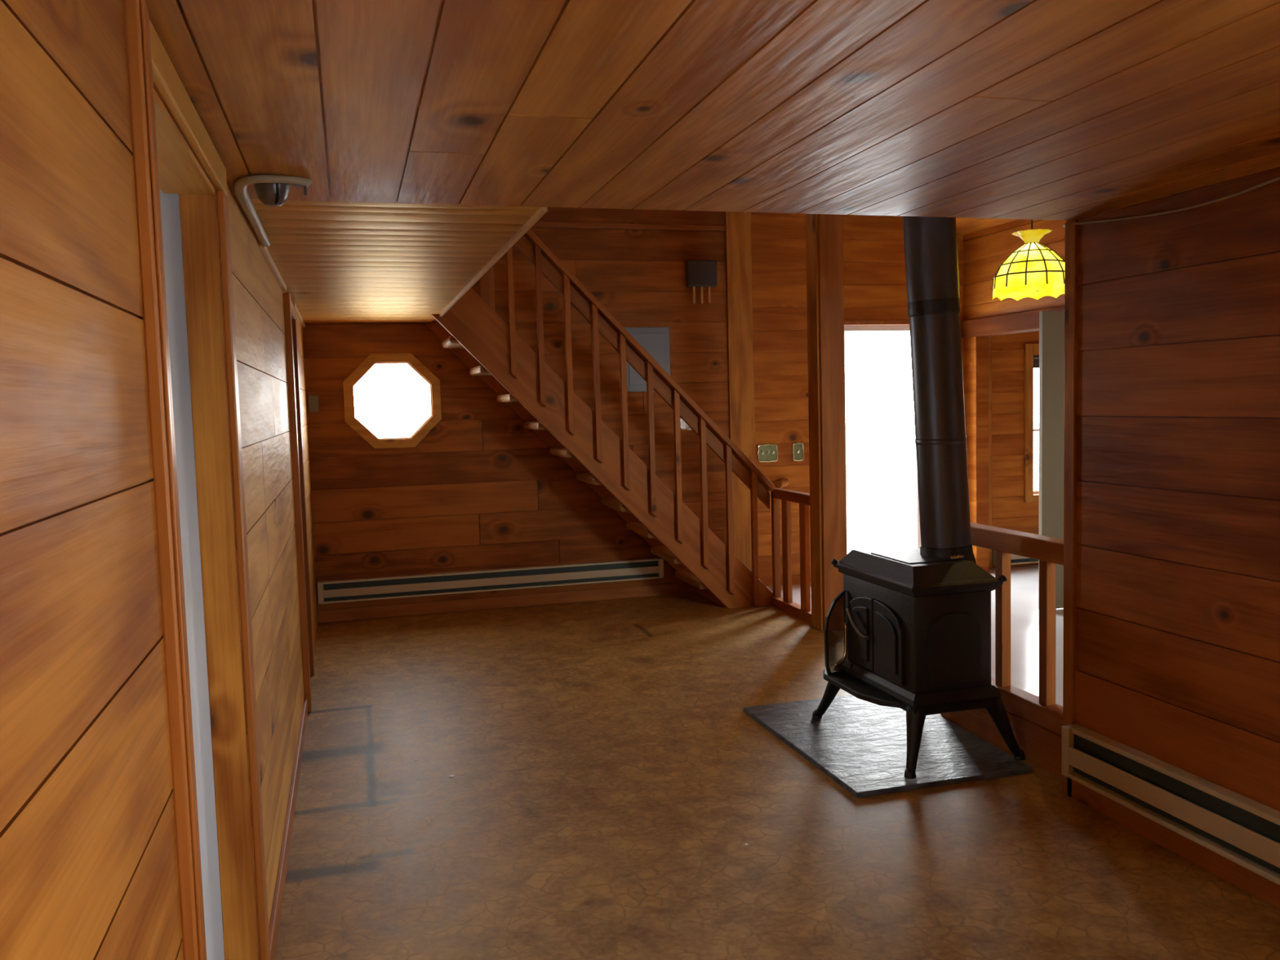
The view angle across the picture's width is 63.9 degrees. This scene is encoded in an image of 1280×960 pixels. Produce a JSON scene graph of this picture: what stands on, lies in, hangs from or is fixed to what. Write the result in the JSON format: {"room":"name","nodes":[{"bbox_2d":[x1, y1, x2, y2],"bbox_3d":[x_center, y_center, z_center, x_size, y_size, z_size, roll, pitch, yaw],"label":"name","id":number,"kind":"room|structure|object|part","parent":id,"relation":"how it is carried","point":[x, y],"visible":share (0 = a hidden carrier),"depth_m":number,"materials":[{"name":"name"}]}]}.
{"room":"cabin living room","nodes":[
{"label":"cabin living room","id":0,"kind":"room"},
{"bbox_2d":[0,0,318,959],"bbox_3d":[-0.932,0.315,2.181,0.082,2.131,10.654,-3,5,-16],"label":"wall","id":1,"kind":"structure","parent":0,"point":[89,866],"depth_m":1.16,"materials":[{"name":"brown wood"}]},
{"bbox_2d":[123,0,271,959],"bbox_3d":[-0.901,0.326,2.066,0.138,2.125,1.125,-3,5,-16],"label":"door frame","id":2,"kind":"structure","parent":1,"relation":"in","point":[163,160],"depth_m":2.45,"materials":[{"name":"brown wood"}]},
{"bbox_3d":[-0.707,0.357,1.584,0.027,2.125,0.090,-3,5,-16],"label":"casing","id":3,"kind":"part","parent":2,"relation":"part of","materials":[{"name":"brown wood"}]},
{"bbox_3d":[-0.892,-0.704,2.046,0.019,0.068,1.034,-3,5,-16],"label":"head casing","id":4,"kind":"part","parent":2,"relation":"part of","materials":[{"name":"brown wood"}]},
{"bbox_3d":[-0.993,0.324,2.584,0.019,2.055,0.080,-3,5,-16],"label":"casing","id":5,"kind":"part","parent":2,"relation":"part of","materials":[{"name":"brown wood"}]},
{"bbox_2d":[258,240,286,291],"bbox_3d":[-1.549,-0.892,4.354,0.019,0.025,1.400,-3,5,-16],"label":"trim","id":6,"kind":"structure","parent":1,"relation":"attached to","point":[264,251],"depth_m":4.17,"materials":[{"name":"brown wood"}]},
{"bbox_2d":[268,696,307,959],"bbox_3d":[-1.333,1.219,3.939,0.015,0.085,2.590,-3,5,-16],"label":"baseboard","id":7,"kind":"structure","parent":1,"relation":"attached to","point":[274,922],"depth_m":3.47,"materials":[{"name":"brown wood"}]},
{"bbox_2d":[283,293,314,712],"bbox_3d":[-1.873,0.105,5.492,0.143,2.100,0.830,-3,5,-16],"label":"door frame","id":8,"kind":"structure","parent":1,"relation":"in","point":[290,317],"depth_m":5.15,"materials":[{"name":"brown wood"}]},
{"bbox_3d":[-1.863,-0.915,5.471,0.021,0.064,0.740,-3,5,-16],"label":"head casing","id":9,"kind":"part","parent":8,"relation":"part of","materials":[{"name":"brown wood"}]},
{"bbox_3d":[-1.925,0.110,5.868,0.021,2.035,0.080,-3,5,-16],"label":"casing","id":10,"kind":"part","parent":8,"relation":"part of","materials":[{"name":"brown wood"}]},
{"bbox_2d":[292,302,305,327],"bbox_3d":[-2.166,-1.040,6.525,0.019,0.025,1.464,-3,5,-16],"label":"trim","id":11,"kind":"structure","parent":1,"relation":"attached to","point":[297,313],"depth_m":6.43,"materials":[{"name":"brown wood"}]},
{"bbox_2d":[160,189,224,959],"bbox_3d":[-2.414,0.231,2.038,2.836,2.600,3.400,-3,5,-16],"label":"wall","id":12,"kind":"structure","parent":0,"point":[170,203],"depth_m":2.53,"materials":[{"name":"white paint"}]},
{"bbox_2d":[302,206,1039,622],"bbox_3d":[1.538,-1.282,8.407,8.381,4.239,0.160,-3,5,-16],"label":"wall","id":13,"kind":"structure","parent":0,"point":[482,490],"depth_m":7.82,"materials":[{"name":"red wood"}]},
{"bbox_2d":[308,395,319,412],"bbox_3d":[-2.312,-0.540,7.274,0.068,0.120,0.013,-3,5,-16],"label":"blank plate","id":14,"kind":"object","parent":13,"relation":"attached to","point":[313,406],"visible":1,"depth_m":7.27,"materials":[{"name":"beige paint"}]},
{"bbox_2d":[342,353,441,448],"bbox_3d":[-1.807,-0.578,7.495,0.680,0.680,0.178,-3,5,-16],"label":"window","id":15,"kind":"structure","parent":13,"relation":"in","point":[434,393],"depth_m":7.42,"materials":[{"name":"brown wood"}]},
{"bbox_2d":[317,557,663,604],"bbox_3d":[-1.063,0.747,7.686,2.580,0.153,0.065,-3,5,-16],"label":"baseboard heater","id":16,"kind":"object","parent":13,"relation":"attached to","point":[505,579],"visible":1,"depth_m":7.65,"materials":[{"name":"metal"}]},
{"bbox_3d":[-1.071,0.746,7.713,2.580,0.153,0.010,-3,5,-16],"label":"plate","id":17,"kind":"part","parent":16,"relation":"part of","materials":[{"name":"metal"}]},
{"bbox_3d":[-1.056,0.756,7.663,2.520,0.057,0.012,-3,5,-16],"label":"panel","id":18,"kind":"part","parent":16,"relation":"part of","materials":[{"name":"metal"}]},
{"bbox_2d":[317,582,679,622],"bbox_3d":[-1.002,0.918,7.745,2.730,0.090,0.015,-3,5,-16],"label":"baseboard","id":19,"kind":"structure","parent":13,"relation":"attached to","point":[606,593],"depth_m":7.71,"materials":[{"name":"brown wood"}]},
{"bbox_2d":[532,221,725,231],"bbox_3d":[-0.887,-1.892,7.587,3.231,0.040,0.013,-3,5,-16],"label":"trim","id":20,"kind":"structure","parent":13,"relation":"attached to","point":[545,224],"depth_m":7.81,"materials":[{"name":"brown wood"}]},
{"bbox_2d":[624,327,670,391],"bbox_3d":[0.055,-0.930,7.916,0.368,0.492,0.021,-3,5,-16],"label":"breaker panel","id":21,"kind":"object","parent":13,"relation":"attached to","point":[655,340],"visible":0.45,"depth_m":7.91,"materials":[{"name":"grey paint"}]},
{"bbox_3d":[0.057,-0.931,7.909,0.298,0.395,0.007,-3,5,-16],"label":"door","id":22,"kind":"part","parent":21,"relation":"part of","materials":[{"name":"grey paint"}]},
{"bbox_2d":[680,417,691,430],"bbox_3d":[0.378,-0.465,8.034,0.150,0.155,0.031,-3,5,-16],"label":"switch plate","id":23,"kind":"object","parent":13,"relation":"attached to","point":[683,425],"visible":0.26,"depth_m":8.03,"materials":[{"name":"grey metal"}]},
{"bbox_2d":[684,259,716,303],"bbox_3d":[0.477,-1.536,7.971,0.240,0.330,0.065,-3,5,-16],"label":"door chime","id":24,"kind":"object","parent":13,"relation":"attached to","point":[699,273],"visible":1,"depth_m":7.94,"materials":[{"name":"brown plastic"}]},
{"bbox_2d":[724,211,755,571],"bbox_3d":[0.787,-1.319,8.095,0.210,4.400,0.025,-3,5,-16],"label":"wooden post","id":25,"kind":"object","parent":13,"relation":"attached to","point":[738,224],"depth_m":8.11,"materials":[{"name":"brown wood"}]},
{"bbox_2d":[757,444,777,462],"bbox_3d":[1.028,-0.216,8.239,0.181,0.150,0.025,-3,5,-16],"label":"switch plate","id":26,"kind":"object","parent":13,"relation":"attached to","point":[766,452],"visible":1,"depth_m":8.24,"materials":[{"name":"gold metal"}]},
{"bbox_2d":[774,478,788,488],"bbox_3d":[1.137,0.028,8.230,0.068,0.075,0.174,0,5,24],"label":"peg","id":27,"kind":"object","parent":13,"relation":"attached to","point":[783,482],"visible":0.95,"depth_m":8.16,"materials":[{"name":"brown wood"}]},
{"bbox_2d":[792,442,804,461],"bbox_3d":[1.283,-0.228,8.311,0.101,0.155,0.025,-3,5,-16],"label":"switch plate","id":28,"kind":"object","parent":13,"relation":"attached to","point":[797,448],"visible":1,"depth_m":8.31,"materials":[{"name":"gold metal"}]},
{"bbox_2d":[844,320,920,554],"bbox_3d":[2.017,-0.254,8.602,0.830,2.135,0.160,-3,5,-16],"label":"door","id":29,"kind":"structure","parent":13,"relation":"in","point":[888,325],"depth_m":8.51,"materials":[{"name":"brown wood"}]},
{"bbox_3d":[2.017,-0.254,8.602,0.830,2.135,0.160,-3,5,-16],"label":"frame","id":30,"kind":"part","parent":29,"relation":"part of","materials":[{"name":"brown wood"}]},
{"bbox_2d":[988,336,991,568],"bbox_3d":[2.912,-0.643,8.745,0.185,2.840,0.025,-3,5,-16],"label":"trim","id":31,"kind":"structure","parent":13,"relation":"attached to","point":[989,337],"depth_m":8.78,"materials":[{"name":"brown wood"}]},
{"bbox_2d":[992,550,1038,565],"bbox_3d":[3.778,0.619,9.053,1.500,0.170,0.065,-3,5,-16],"label":"baseboard heater","id":32,"kind":"object","parent":13,"relation":"attached to","point":[1015,559],"visible":0.04,"depth_m":8.89,"materials":[{"name":"metal"}]},
{"bbox_3d":[3.785,0.629,9.030,1.440,0.063,0.012,-3,5,-16],"label":"panel","id":33,"kind":"part","parent":32,"relation":"part of","materials":[{"name":"beige metal"}]},
{"bbox_2d":[1024,343,1039,502],"bbox_3d":[3.825,-0.516,9.061,1.060,1.370,0.111,-3,5,-16],"label":"window","id":34,"kind":"structure","parent":13,"relation":"in","point":[1031,350],"depth_m":8.88,"materials":[{"name":"brown wood"}]},
{"bbox_3d":[3.815,-0.484,9.103,0.900,1.180,0.030,-3,5,-16],"label":"sash","id":35,"kind":"part","parent":34,"relation":"part of","materials":[{"name":"white plastic"}]},
{"bbox_2d":[1033,355,1039,368],"bbox_3d":[3.816,-1.049,9.001,0.890,0.121,0.071,-3,5,-16],"label":"blind","id":36,"kind":"object","parent":34,"relation":"attached to","point":[1036,357],"depth_m":8.90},
{"bbox_2d":[145,0,1279,323],"bbox_3d":[0.462,-0.897,2.494,2.921,0.164,10.654,-3,5,-16],"label":"ceiling","id":37,"kind":"structure","parent":0,"point":[1023,109],"depth_m":2.19,"materials":[{"name":"brown wood"}]},
{"bbox_2d":[234,174,311,246],"bbox_3d":[-1.172,-0.791,3.144,0.185,0.066,1.116,-4,5,-25],"label":"light fixture","id":38,"kind":"object","parent":37,"relation":"attached to","point":[272,190],"visible":1,"depth_m":2.71,"materials":[{"name":"metal"}]},
{"bbox_2d":[439,206,547,316],"bbox_3d":[-0.818,-1.048,5.016,0.016,0.177,3.827,-3,5,-16],"label":"trim","id":39,"kind":"structure","parent":37,"relation":"attached to","point":[542,211],"depth_m":4.06,"materials":[{"name":"brown wood"}]},
{"bbox_2d":[275,564,1279,959],"bbox_3d":[3.054,1.243,3.408,8.400,0.120,10.914,-3,5,-16],"label":"floor","id":40,"kind":"structure","parent":0,"point":[608,788],"depth_m":3.67,"materials":[{"name":"stone"}]},
{"bbox_2d":[424,229,773,608],"bbox_3d":[-0.387,-0.692,7.412,2.745,3.318,0.760,-3,5,-16],"label":"staircase","id":41,"kind":"structure","parent":40,"relation":"on","point":[472,328],"depth_m":7.18,"materials":[{"name":"brown wood"}]},
{"bbox_3d":[-0.200,-1.000,7.134,2.322,2.542,0.036,-3,5,-16],"label":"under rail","id":42,"kind":"part","parent":41,"relation":"part of","materials":[{"name":"brown wood"}]},
{"bbox_3d":[-0.196,-1.098,7.102,2.323,2.473,0.115,-3,5,-16],"label":"handrail","id":43,"kind":"part","parent":41,"relation":"part of","materials":[{"name":"brown wood"}]},
{"bbox_2d":[770,488,811,623],"bbox_3d":[1.096,0.515,7.184,0.080,0.865,0.766,-3,5,-16],"label":"stair railing","id":44,"kind":"object","parent":40,"relation":"on","point":[803,611],"visible":0.84,"depth_m":7.28,"materials":[{"name":"brown wood"}]},
{"bbox_3d":[1.092,0.119,7.156,0.065,0.070,0.766,-3,5,-16],"label":"handrail","id":45,"kind":"part","parent":44,"relation":"part of","materials":[{"name":"brown wood"}]},
{"bbox_3d":[1.104,0.915,7.205,0.070,0.065,0.750,-3,5,-16],"label":"rail","id":46,"kind":"part","parent":44,"relation":"part of","materials":[{"name":"brown wood"}]},
{"bbox_2d":[805,213,846,631],"bbox_3d":[1.206,-0.633,6.648,0.180,3.230,0.172,-3,5,-16],"label":"support post","id":47,"kind":"object","parent":40,"relation":"on","point":[824,232],"visible":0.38,"depth_m":6.60,"materials":[{"name":"brown wood"}]},
{"bbox_2d":[742,694,1031,797],"bbox_3d":[1.054,1.138,4.560,0.815,0.022,1.170,-3,5,-16],"label":"hearth pad","id":48,"kind":"object","parent":40,"relation":"on","point":[860,744],"visible":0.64,"depth_m":4.39,"materials":[{"name":"stone"}]},
{"bbox_2d":[812,543,1025,778],"bbox_3d":[1.165,0.698,4.452,0.616,0.866,0.858,-3,5,-16],"label":"wood stove","id":49,"kind":"object","parent":48,"relation":"on","point":[915,637],"visible":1,"depth_m":4.11,"materials":[{"name":"black metal"}]},
{"bbox_3d":[0.895,0.958,4.694,0.079,0.326,0.292,-5,5,-37],"label":"leg","id":50,"kind":"part","parent":49,"relation":"part of","materials":[{"name":"black metal"}]},
{"bbox_3d":[0.867,0.676,4.561,0.102,0.377,0.015,-3,5,-16],"label":"screen frame","id":51,"kind":"part","parent":49,"relation":"part of","materials":[{"name":"black metal"}]},
{"bbox_3d":[0.872,0.676,4.563,0.091,0.355,0.005,-3,5,-16],"label":"screen pane","id":52,"kind":"part","parent":49,"relation":"part of","materials":[{"name":"clear glass"}]},
{"bbox_3d":[0.890,0.729,4.551,0.067,0.191,0.013,-3,5,-21],"label":"screen rod","id":53,"kind":"part","parent":49,"relation":"part of","materials":[{"name":"gold metal"}]},
{"bbox_3d":[0.924,0.615,4.390,0.038,0.115,0.148,-4,5,-27],"label":"door handle","id":54,"kind":"part","parent":49,"relation":"part of","materials":[{"name":"metal"}]},
{"bbox_3d":[0.942,0.650,4.425,0.010,0.229,0.162,-3,5,-16],"label":"door panel","id":55,"kind":"part","parent":49,"relation":"part of","materials":[{"name":"black metal"}]},
{"bbox_3d":[0.956,0.645,4.428,0.022,0.310,0.225,-3,5,-16],"label":"door","id":56,"kind":"part","parent":49,"relation":"part of","materials":[{"name":"black metal"}]},
{"bbox_3d":[1.006,0.665,4.199,0.010,0.229,0.162,-3,5,-16],"label":"door panel","id":57,"kind":"part","parent":49,"relation":"part of","materials":[{"name":"black metal"}]},
{"bbox_3d":[1.020,0.661,4.203,0.022,0.310,0.225,-3,5,-16],"label":"door","id":58,"kind":"part","parent":49,"relation":"part of","materials":[{"name":"black metal"}]},
{"bbox_3d":[1.091,1.004,4.061,0.079,0.317,0.152,1,5,33],"label":"leg","id":59,"kind":"part","parent":49,"relation":"part of","materials":[{"name":"black metal"}]},
{"bbox_3d":[1.154,0.350,4.342,0.372,0.062,0.636,-3,5,-16],"label":"lid","id":60,"kind":"part","parent":49,"relation":"part of","materials":[{"name":"black metal"}]},
{"bbox_2d":[902,216,971,548],"bbox_3d":[1.198,-0.959,4.234,0.336,2.487,0.211,-3,5,-16],"label":"stovepipe","id":61,"kind":"object","parent":49,"relation":"on","point":[931,245],"visible":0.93,"depth_m":4.21,"materials":[{"name":"black metal"}]},
{"bbox_3d":[1.248,0.665,4.066,0.235,0.290,0.014,-3,5,-16],"label":"panel","id":62,"kind":"part","parent":49,"relation":"part of","materials":[{"name":"black metal"}]},
{"bbox_3d":[1.293,0.315,4.189,0.062,0.015,0.020,-3,5,-16],"label":"damper handle","id":63,"kind":"part","parent":49,"relation":"part of","materials":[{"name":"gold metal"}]},
{"bbox_3d":[1.454,0.982,4.181,0.234,0.324,0.085,-3,5,-16],"label":"leg","id":64,"kind":"part","parent":49,"relation":"part of","materials":[{"name":"black metal"}]},
{"bbox_2d":[940,522,1063,778],"bbox_3d":[1.585,0.668,4.365,0.095,0.960,0.992,-3,5,-16],"label":"railing","id":65,"kind":"object","parent":40,"relation":"on","point":[1036,722],"visible":0.5,"depth_m":4.22,"materials":[{"name":"brown wood"}]},
{"bbox_3d":[1.589,0.265,4.292,0.090,0.085,0.902,-3,5,-16],"label":"handrail","id":66,"kind":"part","parent":65,"relation":"part of","materials":[{"name":"brown wood"}]},
{"bbox_3d":[1.607,0.942,4.343,0.080,0.087,0.902,-3,5,-16],"label":"rail","id":67,"kind":"part","parent":65,"relation":"part of","materials":[{"name":"brown wood"}]},
{"bbox_2d":[892,215,1018,235],"bbox_3d":[4.196,-1.781,5.526,5.218,1.230,6.754,-3,5,-16],"label":"ceiling","id":68,"kind":"structure","parent":0,"point":[964,226],"depth_m":8.20,"materials":[{"name":"orange wood"}]},
{"bbox_2d":[991,219,1064,300],"bbox_3d":[1.912,-1.518,5.007,0.363,1.240,0.363,-3,5,-16],"label":"glass lamp","id":69,"kind":"object","parent":68,"relation":"hanging from","point":[1033,267],"visible":0.8,"depth_m":4.94,"materials":[{"name":"yellow glass"}]},
{"bbox_3d":[1.925,-1.052,5.043,0.356,0.215,0.356,-3,5,-16],"label":"lamp shade","id":70,"kind":"part","parent":69,"relation":"part of","materials":[{"name":"yellow glass"}]},
{"bbox_3d":[1.921,-1.187,5.032,0.186,0.055,0.186,-3,5,-16],"label":"crown","id":71,"kind":"part","parent":69,"relation":"part of","materials":[{"name":"yellow glass"}]},
{"bbox_2d":[963,218,1069,572],"bbox_3d":[3.706,-0.484,5.528,0.120,2.966,6.654,-3,5,-16],"label":"wall partition","id":72,"kind":"structure","parent":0,"point":[985,250],"depth_m":8.52,"materials":[{"name":"orange wood"}]},
{"bbox_2d":[960,306,1064,337],"bbox_3d":[2.970,-1.221,7.949,0.180,0.140,1.440,-3,5,-16],"label":"beam","id":73,"kind":"structure","parent":72,"relation":"attached to","point":[1028,321],"depth_m":8.06,"materials":[{"name":"brown wood"}]},
{"bbox_2d":[1038,311,1064,608],"bbox_3d":[2.966,-0.135,7.103,0.455,2.052,0.036,-3,5,-16],"label":"door","id":74,"kind":"structure","parent":72,"relation":"in","point":[1051,323],"depth_m":7.03,"materials":[{"name":"paint"}]},
{"bbox_2d":[1075,166,1279,811],"bbox_3d":[2.512,0.324,0.837,0.160,2.131,6.193,-3,5,-16],"label":"wall","id":75,"kind":"structure","parent":0,"point":[1178,593],"depth_m":3.27,"materials":[{"name":"red wood"}]},
{"bbox_2d":[1062,219,1079,797],"bbox_3d":[1.667,0.122,3.806,0.184,2.130,0.055,-3,5,-16],"label":"trim","id":76,"kind":"structure","parent":75,"relation":"attached to","point":[1071,255],"depth_m":3.76,"materials":[{"name":"brown wood"}]},
{"bbox_2d":[1061,724,1279,885],"bbox_3d":[1.945,1.084,2.562,0.065,0.185,2.600,-3,5,-16],"label":"baseboard heater","id":77,"kind":"object","parent":75,"relation":"attached to","point":[1243,830],"visible":1,"depth_m":3.28,"materials":[{"name":"metal"}]},
{"bbox_3d":[1.972,1.083,2.570,0.010,0.185,2.600,-3,5,-16],"label":"plate","id":78,"kind":"part","parent":77,"relation":"part of","materials":[{"name":"metal"}]},
{"bbox_2d":[1062,176,1279,227],"bbox_3d":[2.002,-0.807,2.234,0.074,0.064,3.303,-3,5,-16],"label":"wire","id":79,"kind":"object","parent":75,"relation":"attached to","point":[1277,178],"visible":0.97,"depth_m":3.21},
{"bbox_2d":[1066,777,1279,909],"bbox_3d":[2.457,1.347,0.890,0.015,0.085,6.193,-3,5,-16],"label":"baseboard","id":80,"kind":"structure","parent":75,"relation":"attached to","point":[1258,886],"depth_m":3.33,"materials":[{"name":"brown wood"}]},
{"label":"outside","id":81,"kind":"structure","parent":0,"visible":0},
{"bbox_2d":[845,422,1039,553],"bbox_3d":[-2.675,1.284,9.746,80.000,0.050,100.000,-3,5,-16],"label":"ground","id":82,"kind":"structure","parent":81,"point":[881,487],"depth_m":22.19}
]}

